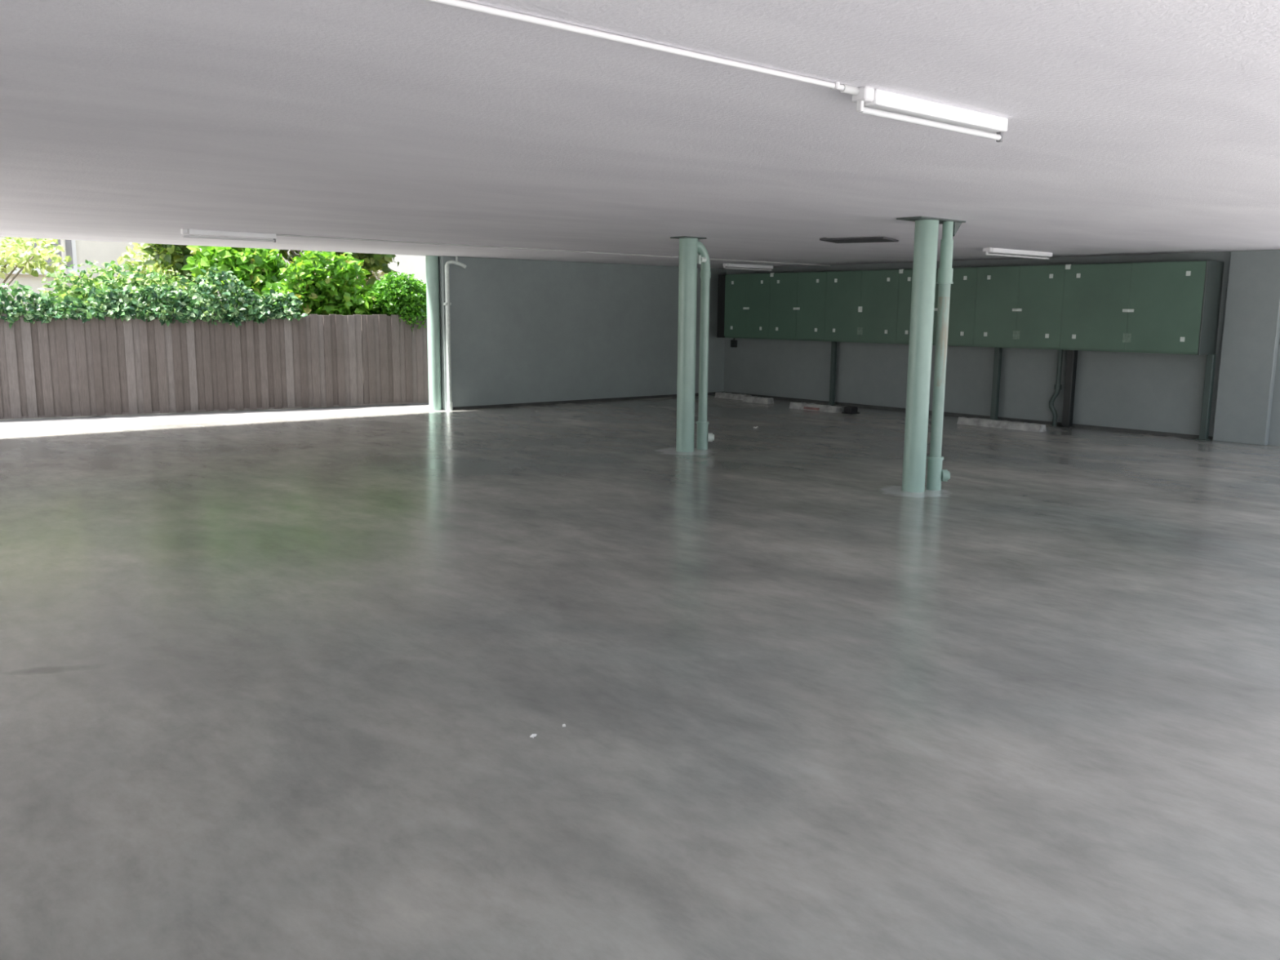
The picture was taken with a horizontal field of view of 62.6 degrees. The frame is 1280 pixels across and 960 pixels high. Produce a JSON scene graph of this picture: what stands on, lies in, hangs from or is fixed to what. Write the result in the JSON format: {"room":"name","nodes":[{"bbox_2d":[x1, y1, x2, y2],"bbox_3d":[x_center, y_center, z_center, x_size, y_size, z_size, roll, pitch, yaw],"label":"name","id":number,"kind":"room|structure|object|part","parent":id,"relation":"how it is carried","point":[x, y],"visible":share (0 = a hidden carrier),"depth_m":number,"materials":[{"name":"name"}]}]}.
{"room":"parking garage","nodes":[
{"label":"parking garage","id":0,"kind":"room"},
{"bbox_2d":[0,403,429,434],"bbox_3d":[-4.858,-1.082,17.588,75.000,0.300,2.850,-7,12,-39],"label":"ground","id":1,"kind":"structure","parent":0,"point":[7,426],"depth_m":15.46,"materials":[{"name":"grey concrete"}]},
{"bbox_2d":[0,280,95,328],"bbox_3d":[-9.187,-1.865,14.822,2.736,2.005,0.776,-5,11,-30],"label":"ivy","id":2,"kind":"object","parent":1,"relation":"on","point":[45,309],"visible":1,"depth_m":14.95,"materials":[{"name":"green plant"}]},
{"bbox_2d":[87,265,307,327],"bbox_3d":[-6.772,-2.186,16.238,3.143,2.235,0.799,-5,11,-30],"label":"hedge","id":3,"kind":"object","parent":1,"relation":"on","point":[123,304],"visible":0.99,"depth_m":16.00,"materials":[{"name":"green plant"}]},
{"bbox_2d":[0,312,428,419],"bbox_3d":[-7.582,-1.736,15.707,15.500,1.498,0.182,-5,11,-30],"label":"fence","id":4,"kind":"object","parent":1,"relation":"on","point":[69,367],"visible":0.61,"depth_m":16.16,"materials":[{"name":"brown wood"}]},
{"bbox_3d":[-2.743,-2.139,18.497,4.300,1.498,0.040,-5,11,-30],"label":"paling panel","id":5,"kind":"part","parent":4,"relation":"part of","materials":[{"name":"brown wood"}]},
{"bbox_2d":[181,244,290,307],"bbox_3d":[-6.665,-2.764,17.904,1.617,2.856,1.643,2,9,7],"label":"shrub","id":6,"kind":"object","parent":1,"relation":"on","point":[254,267],"visible":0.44,"depth_m":17.25,"materials":[{"name":"green plant"}]},
{"bbox_2d":[253,250,392,315],"bbox_3d":[-5.208,-2.613,17.628,2.607,2.678,1.042,-4,10,-25],"label":"shrub","id":7,"kind":"object","parent":1,"relation":"on","point":[319,294],"visible":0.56,"depth_m":17.31,"materials":[{"name":"green plant"}]},
{"bbox_2d":[367,271,426,331],"bbox_3d":[-4.024,-2.422,17.955,1.274,2.212,1.004,-7,12,-39],"label":"shrub","id":8,"kind":"object","parent":1,"relation":"on","point":[407,295],"visible":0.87,"depth_m":17.58,"materials":[{"name":"green plant"}]},
{"bbox_2d":[438,255,726,410],"bbox_3d":[-0.612,-2.635,18.806,6.640,2.420,0.200,-7,12,-39],"label":"wall","id":9,"kind":"structure","parent":0,"point":[522,331],"depth_m":18.10,"materials":[{"name":"grey paint"}]},
{"bbox_2d":[443,256,466,410],"bbox_3d":[-2.921,-2.318,16.696,0.377,2.420,0.100,-6,11,-35],"label":"downpipe","id":10,"kind":"object","parent":9,"relation":"attached to","point":[449,404],"visible":1,"depth_m":16.58,"materials":[{"name":"metal"}]},
{"bbox_2d":[446,402,453,410],"bbox_3d":[-3.041,-1.175,16.797,0.094,0.130,0.094,-7,12,-39],"label":"socket","id":11,"kind":"object","parent":10,"relation":"attached to","point":[449,405],"depth_m":16.76,"materials":[{"name":"metal"}]},
{"bbox_2d":[453,391,723,409],"bbox_3d":[-0.674,-1.434,18.815,6.050,0.045,0.015,-7,12,-39],"label":"baseboard","id":12,"kind":"structure","parent":9,"relation":"attached to","point":[712,393],"depth_m":18.30,"materials":[{"name":"grey concrete"}]},
{"bbox_2d":[0,394,1279,959],"bbox_3d":[0.119,0.291,9.222,18.200,0.300,16.550,-7,12,-39],"label":"floor","id":13,"kind":"structure","parent":0,"point":[278,688],"depth_m":4.51,"materials":[{"name":"concrete"}]},
{"bbox_2d":[425,255,441,410],"bbox_3d":[-3.272,-2.318,16.679,0.196,2.420,0.196,-7,12,-39],"label":"round column","id":14,"kind":"structure","parent":13,"relation":"on","point":[432,261],"depth_m":16.60,"materials":[{"name":"metal"}]},
{"bbox_2d":[670,235,706,452],"bbox_3d":[0.533,-1.530,12.002,0.340,2.420,0.240,-7,12,-39],"label":"round column","id":15,"kind":"structure","parent":13,"relation":"on","point":[687,277],"depth_m":11.91,"materials":[{"name":"metal"}]},
{"bbox_3d":[0.545,-2.717,11.811,0.340,0.014,0.240,-7,12,-39],"label":"head plate","id":16,"kind":"part","parent":15,"relation":"part of","materials":[{"name":"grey metal"}]},
{"bbox_2d":[696,240,714,449],"bbox_3d":[0.711,-1.557,12.132,0.368,2.436,0.192,-7,12,-39],"label":"downpipe","id":17,"kind":"object","parent":15,"relation":"attached to","point":[703,437],"visible":0.82,"depth_m":12.15,"materials":[{"name":"green paint"}]},
{"bbox_2d":[696,421,708,449],"bbox_3d":[0.732,-0.523,12.353,0.148,0.325,0.148,-7,12,-39],"label":"socket","id":18,"kind":"object","parent":17,"relation":"attached to","point":[702,436],"depth_m":12.30,"materials":[{"name":"green paint"}]},
{"bbox_2d":[714,391,751,399],"bbox_3d":[1.737,-1.562,19.558,0.180,0.108,0.820,-7,12,-39],"label":"wheel stop","id":19,"kind":"object","parent":13,"relation":"on","point":[720,395],"visible":0.91,"depth_m":19.53,"materials":[{"name":"concrete"}]},
{"bbox_2d":[742,395,773,404],"bbox_3d":[2.114,-1.437,18.803,0.180,0.108,0.600,-7,12,-39],"label":"wheel stop","id":20,"kind":"object","parent":13,"relation":"on","point":[755,399],"visible":1,"depth_m":18.71,"materials":[{"name":"concrete"}]},
{"bbox_2d":[789,402,842,413],"bbox_3d":[2.911,-1.213,17.455,0.184,0.108,1.000,-7,12,-39],"label":"wheel stop","id":21,"kind":"object","parent":13,"relation":"on","point":[803,406],"visible":0.99,"depth_m":17.35,"materials":[{"name":"concrete"}]},
{"bbox_2d":[826,341,837,404],"bbox_3d":[3.385,-1.877,18.442,0.135,1.115,0.135,-7,12,-39],"label":"support post","id":22,"kind":"object","parent":13,"relation":"on","point":[833,344],"visible":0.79,"depth_m":18.42,"materials":[{"name":"metal"}]},
{"bbox_2d":[841,405,859,413],"bbox_3d":[3.399,-1.129,16.957,0.220,0.110,0.200,-7,12,-39],"label":"block","id":23,"kind":"object","parent":13,"relation":"on","point":[847,410],"visible":1,"depth_m":16.89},
{"bbox_2d":[896,216,965,492],"bbox_3d":[2.560,-1.103,9.470,0.670,2.420,0.260,-7,12,-39],"label":"round column","id":24,"kind":"structure","parent":13,"relation":"on","point":[926,228],"depth_m":9.35,"materials":[{"name":"metal"}]},
{"bbox_3d":[2.571,-2.291,9.279,0.670,0.014,0.260,-7,12,-39],"label":"head plate","id":25,"kind":"part","parent":24,"relation":"part of","materials":[{"name":"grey metal"}]},
{"bbox_2d":[926,221,953,490],"bbox_3d":[2.750,-1.108,9.513,0.209,2.420,0.150,0,9,-1],"label":"downpipe","id":26,"kind":"object","parent":13,"relation":"on","point":[935,475],"visible":0.99,"depth_m":9.48,"materials":[{"name":"green paint"}]},
{"bbox_2d":[926,455,943,490],"bbox_3d":[2.710,-0.064,9.680,0.150,0.305,0.150,-7,12,-39],"label":"socket","id":27,"kind":"object","parent":26,"relation":"attached to","point":[935,476],"depth_m":9.63,"materials":[{"name":"green paint"}]},
{"bbox_2d":[990,347,1002,420],"bbox_3d":[5.426,-1.469,16.025,0.145,1.115,0.145,-7,12,-39],"label":"support post","id":28,"kind":"object","parent":13,"relation":"on","point":[997,351],"visible":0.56,"depth_m":16.00,"materials":[{"name":"metal"}]},
{"bbox_2d":[956,417,1046,431],"bbox_3d":[5.156,-0.804,15.045,0.180,0.108,1.310,-7,12,-39],"label":"wheel stop","id":29,"kind":"object","parent":13,"relation":"on","point":[1024,426],"visible":1,"depth_m":14.94,"materials":[{"name":"concrete"}]},
{"bbox_2d":[1048,349,1062,426],"bbox_3d":[6.044,-1.344,15.293,0.100,1.116,0.167,-7,12,-39],"label":"drainpipe","id":30,"kind":"object","parent":13,"relation":"on","point":[1058,386],"visible":0.94,"depth_m":15.24,"materials":[{"name":"green paint"}]},
{"bbox_2d":[1057,350,1077,427],"bbox_3d":[6.181,-1.318,15.130,0.170,1.115,0.170,-7,12,-39],"label":"support post","id":31,"kind":"object","parent":13,"relation":"on","point":[1072,355],"visible":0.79,"depth_m":15.09,"materials":[{"name":"black metal"}]},
{"bbox_3d":[6.176,-0.773,15.218,0.170,0.012,0.170,-7,12,-39],"label":"plate","id":32,"kind":"part","parent":31,"relation":"part of","materials":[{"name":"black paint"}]},
{"bbox_2d":[1195,354,1216,440],"bbox_3d":[7.390,-1.076,13.698,0.145,1.115,0.145,-7,12,-39],"label":"support post","id":33,"kind":"object","parent":13,"relation":"on","point":[1211,358],"visible":1,"depth_m":13.67,"materials":[{"name":"metal"}]},
{"bbox_3d":[7.385,-0.531,13.786,0.145,0.012,0.145,-7,12,-39],"label":"plate","id":34,"kind":"part","parent":33,"relation":"part of","materials":[{"name":"green paint"}]},
{"bbox_2d":[0,0,1279,268],"bbox_3d":[0.122,-2.399,8.816,18.200,0.300,16.420,-7,12,-39],"label":"ceiling","id":35,"kind":"structure","parent":0,"point":[1135,126],"depth_m":4.72,"materials":[{"name":"white paint"}]},
{"bbox_2d":[180,228,276,242],"bbox_3d":[-4.512,-2.687,11.572,1.020,0.095,0.068,-7,12,-39],"label":"light","id":36,"kind":"object","parent":35,"relation":"attached to","point":[193,232],"visible":1,"depth_m":11.54,"materials":[{"name":"white plastic"}]},
{"bbox_2d":[275,234,830,266],"bbox_3d":[-0.399,-3.253,15.113,9.873,0.020,0.020,-7,12,-41],"label":"conduit","id":37,"kind":"object","parent":35,"relation":"attached to","point":[286,235],"visible":1,"depth_m":13.97,"materials":[{"name":"white metal"}]},
{"bbox_2d":[425,0,859,95],"bbox_3d":[-1.432,-1.158,2.040,5.800,0.030,0.036,-7,12,-39],"label":"conduit","id":38,"kind":"object","parent":35,"relation":"attached to","point":[843,88],"visible":1,"depth_m":3.20,"materials":[{"name":"white plastic"}]},
{"bbox_2d":[722,263,773,271],"bbox_3d":[1.904,-3.733,18.462,1.200,0.095,0.068,-7,12,-39],"label":"light","id":39,"kind":"object","parent":35,"relation":"attached to","point":[740,266],"visible":1,"depth_m":18.43,"materials":[{"name":"white plastic"}]},
{"bbox_2d":[819,235,898,243],"bbox_3d":[2.433,-2.665,11.659,0.720,0.034,0.560,6,11,30],"label":"ceiling hatch","id":40,"kind":"object","parent":35,"relation":"attached to","point":[863,238],"visible":1,"depth_m":11.52,"materials":[{"name":"grey metal"}]},
{"bbox_2d":[852,85,1008,142],"bbox_3d":[1.172,-1.443,4.177,0.960,0.095,0.068,-7,12,-39],"label":"light","id":41,"kind":"object","parent":35,"relation":"attached to","point":[868,95],"visible":0.98,"depth_m":4.12,"materials":[{"name":"white plastic"}]},
{"bbox_2d":[982,247,1052,259],"bbox_3d":[4.898,-2.923,13.605,1.500,0.095,0.108,-7,12,-39],"label":"light","id":42,"kind":"object","parent":35,"relation":"attached to","point":[986,250],"visible":1,"depth_m":13.52,"materials":[{"name":"white plastic"}]},
{"bbox_2d":[723,251,1279,446],"bbox_3d":[5.125,-2.236,16.670,0.300,2.420,10.480,-7,12,-39],"label":"wall","id":43,"kind":"structure","parent":0,"point":[1141,391],"depth_m":15.87,"materials":[{"name":"grey paint"}]},
{"bbox_2d":[730,337,737,347],"bbox_3d":[1.815,-2.665,20.349,0.050,0.195,0.140,-7,12,-39],"label":"junction box","id":44,"kind":"object","parent":43,"relation":"attached to","point":[733,343],"visible":0.87,"depth_m":20.33,"materials":[{"name":"black paint"}]},
{"bbox_2d":[716,273,770,339],"bbox_3d":[2.079,-3.230,19.566,0.530,1.175,1.339,-7,12,-39],"label":"storage cabinet","id":45,"kind":"object","parent":43,"relation":"attached to","point":[743,300],"visible":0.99,"depth_m":19.40,"materials":[{"name":"green metal"}]},
{"bbox_3d":[1.784,-3.242,19.568,0.022,1.133,0.572,-7,12,-39],"label":"door","id":46,"kind":"part","parent":45,"relation":"part of","materials":[{"name":"green paint"}]},
{"bbox_3d":[2.152,-3.169,19.133,0.022,1.133,0.572,-7,12,-39],"label":"door","id":47,"kind":"part","parent":45,"relation":"part of","materials":[{"name":"green paint"}]},
{"bbox_2d":[768,271,826,341],"bbox_3d":[2.927,-3.060,18.561,0.530,1.175,1.308,-7,12,-39],"label":"storage cabinet","id":48,"kind":"object","parent":43,"relation":"attached to","point":[797,300],"visible":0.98,"depth_m":18.39,"materials":[{"name":"green metal"}]},
{"bbox_3d":[2.545,-3.090,18.666,0.022,1.133,0.652,-7,12,-39],"label":"door","id":49,"kind":"part","parent":48,"relation":"part of","materials":[{"name":"green paint"}]},
{"bbox_3d":[2.964,-3.006,18.170,0.022,1.133,0.652,-7,12,-39],"label":"door","id":50,"kind":"part","parent":48,"relation":"part of","materials":[{"name":"green paint"}]},
{"bbox_2d":[824,269,899,343],"bbox_3d":[3.817,-2.881,17.503,0.535,1.175,1.478,-7,12,-39],"label":"storage cabinet","id":51,"kind":"object","parent":43,"relation":"attached to","point":[862,305],"visible":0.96,"depth_m":17.33,"materials":[{"name":"green metal"}]},
{"bbox_3d":[3.411,-2.917,17.641,0.022,1.133,0.736,-7,12,-39],"label":"door","id":52,"kind":"part","parent":51,"relation":"part of","materials":[{"name":"green paint"}]},
{"bbox_3d":[3.625,-2.816,17.351,0.035,0.090,0.080,-7,12,-39],"label":"lock knob","id":53,"kind":"part","parent":51,"relation":"part of","materials":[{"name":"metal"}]},
{"bbox_3d":[3.884,-2.822,17.081,0.022,1.133,0.736,-7,12,-39],"label":"door","id":54,"kind":"part","parent":51,"relation":"part of","materials":[{"name":"green paint"}]},
{"bbox_2d":[896,266,978,346],"bbox_3d":[4.744,-2.697,16.409,0.530,1.175,1.408,-7,12,-39],"label":"storage cabinet","id":55,"kind":"object","parent":43,"relation":"attached to","point":[963,289],"visible":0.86,"depth_m":16.00,"materials":[{"name":"green metal"}]},
{"bbox_3d":[4.346,-2.730,16.533,0.022,1.133,0.702,-7,12,-39],"label":"door","id":56,"kind":"part","parent":55,"relation":"part of","materials":[{"name":"green paint"}]},
{"bbox_3d":[4.797,-2.639,15.999,0.022,1.133,0.702,-7,12,-39],"label":"door","id":57,"kind":"part","parent":55,"relation":"part of","materials":[{"name":"green paint"}]},
{"bbox_2d":[725,391,1213,439],"bbox_3d":[4.582,-1.131,17.246,0.015,0.045,9.165,-7,12,-39],"label":"baseboard","id":58,"kind":"structure","parent":43,"relation":"attached to","point":[1165,433],"depth_m":15.98,"materials":[{"name":"grey concrete"}]},
{"bbox_2d":[973,264,1065,350],"bbox_3d":[5.636,-2.518,15.352,0.530,1.175,1.378,-7,12,-39],"label":"storage cabinet","id":59,"kind":"object","parent":43,"relation":"attached to","point":[1017,307],"visible":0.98,"depth_m":15.17,"materials":[{"name":"green metal"}]},
{"bbox_3d":[5.244,-2.550,15.470,0.022,1.133,0.686,-7,12,-39],"label":"door","id":60,"kind":"part","parent":59,"relation":"part of","materials":[{"name":"green paint"}]},
{"bbox_3d":[5.685,-2.462,14.948,0.022,1.133,0.686,-7,12,-39],"label":"door","id":61,"kind":"part","parent":59,"relation":"part of","materials":[{"name":"green paint"}]},
{"bbox_2d":[1059,260,1224,355],"bbox_3d":[6.680,-2.310,14.116,0.530,1.175,1.879,-7,12,-39],"label":"storage cabinet","id":62,"kind":"object","parent":43,"relation":"attached to","point":[1172,307],"visible":1,"depth_m":13.83,"materials":[{"name":"green metal"}]},
{"bbox_3d":[6.203,-2.358,14.333,0.022,1.133,0.926,-7,12,-39],"label":"door","id":63,"kind":"part","parent":62,"relation":"part of","materials":[{"name":"green paint"}]},
{"bbox_3d":[6.798,-2.239,13.629,0.022,1.133,0.926,-7,12,-39],"label":"door","id":64,"kind":"part","parent":62,"relation":"part of","materials":[{"name":"green paint"}]},
{"bbox_3d":[6.950,-1.802,13.481,0.014,0.060,0.056,-7,12,-39],"label":"bolt plate","id":65,"kind":"part","parent":62,"relation":"part of","materials":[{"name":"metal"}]},
{"bbox_3d":[6.958,-2.622,13.349,0.014,0.060,0.056,-7,12,-39],"label":"bolt plate","id":66,"kind":"part","parent":62,"relation":"part of","materials":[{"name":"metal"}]},
{"bbox_3d":[7.287,-2.192,13.423,0.496,1.175,0.020,-7,12,-39],"label":"panel","id":67,"kind":"part","parent":62,"relation":"part of","materials":[{"name":"green metal"}]},
{"bbox_2d":[1212,248,1279,445],"bbox_3d":[7.707,-1.670,13.304,0.100,2.420,0.630,-7,12,-39],"label":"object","id":68,"kind":"structure","parent":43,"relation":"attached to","point":[1251,322],"depth_m":13.26,"materials":[{"name":"grey paint"}]},
{"bbox_3d":[-12.807,-2.677,27.003,75.000,0.310,22.000,-7,12,-39],"label":"ground","id":69,"kind":"structure","parent":0,"visible":0},
{"bbox_2d":[0,236,71,288],"bbox_3d":[-11.159,-2.751,17.279,3.216,2.944,2.256,-7,12,-39],"label":"tree","id":70,"kind":"object","parent":69,"relation":"on","point":[16,254],"visible":0.94,"depth_m":17.44,"materials":[{"name":"green plant"}]},
{"bbox_2d":[89,242,169,291],"bbox_3d":[-8.893,-3.276,19.314,1.661,3.377,2.539,6,11,32],"label":"tree","id":71,"kind":"object","parent":69,"relation":"on","point":[139,261],"visible":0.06,"depth_m":19.17,"materials":[{"name":"green plant"}]},
{"bbox_2d":[37,259,223,306],"bbox_3d":[-8.065,-2.376,17.097,3.266,2.331,1.592,-7,12,-39],"label":"shrub","id":72,"kind":"object","parent":69,"relation":"on","point":[80,291],"visible":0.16,"depth_m":16.62,"materials":[{"name":"green plant"}]},
{"bbox_2d":[142,243,269,294],"bbox_3d":[-7.841,-4.611,18.444,2.925,6.306,2.471,-3,10,-21],"label":"tree","id":73,"kind":"object","parent":69,"relation":"on","point":[169,255],"visible":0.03,"depth_m":17.70,"materials":[{"name":"green plant"}]},
{"bbox_2d":[0,236,426,311],"bbox_3d":[-13.031,-6.175,27.543,29.200,6.400,9.200,-7,12,-39],"label":"house","id":74,"kind":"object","parent":69,"relation":"on","point":[79,251],"visible":0.06,"depth_m":23.23,"materials":[{"name":"grey tile"}]},
{"bbox_3d":[-13.324,-4.402,22.238,2.900,0.100,0.160,-7,12,-39],"label":"sill","id":75,"kind":"part","parent":74,"relation":"part of","materials":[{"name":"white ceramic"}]},
{"bbox_2d":[277,249,399,287],"bbox_3d":[-6.164,-4.946,20.255,4.221,6.424,2.727,-5,11,-33],"label":"tree","id":76,"kind":"object","parent":69,"relation":"on","point":[372,262],"visible":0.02,"depth_m":20.52,"materials":[{"name":"green plant"}]},
{"bbox_2d":[294,253,389,287],"bbox_3d":[-6.872,-3.964,23.277,2.632,3.516,2.239,-7,12,-39],"label":"tree","id":77,"kind":"object","parent":69,"relation":"on","point":[380,274],"visible":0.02,"depth_m":23.15,"materials":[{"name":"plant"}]}
]}

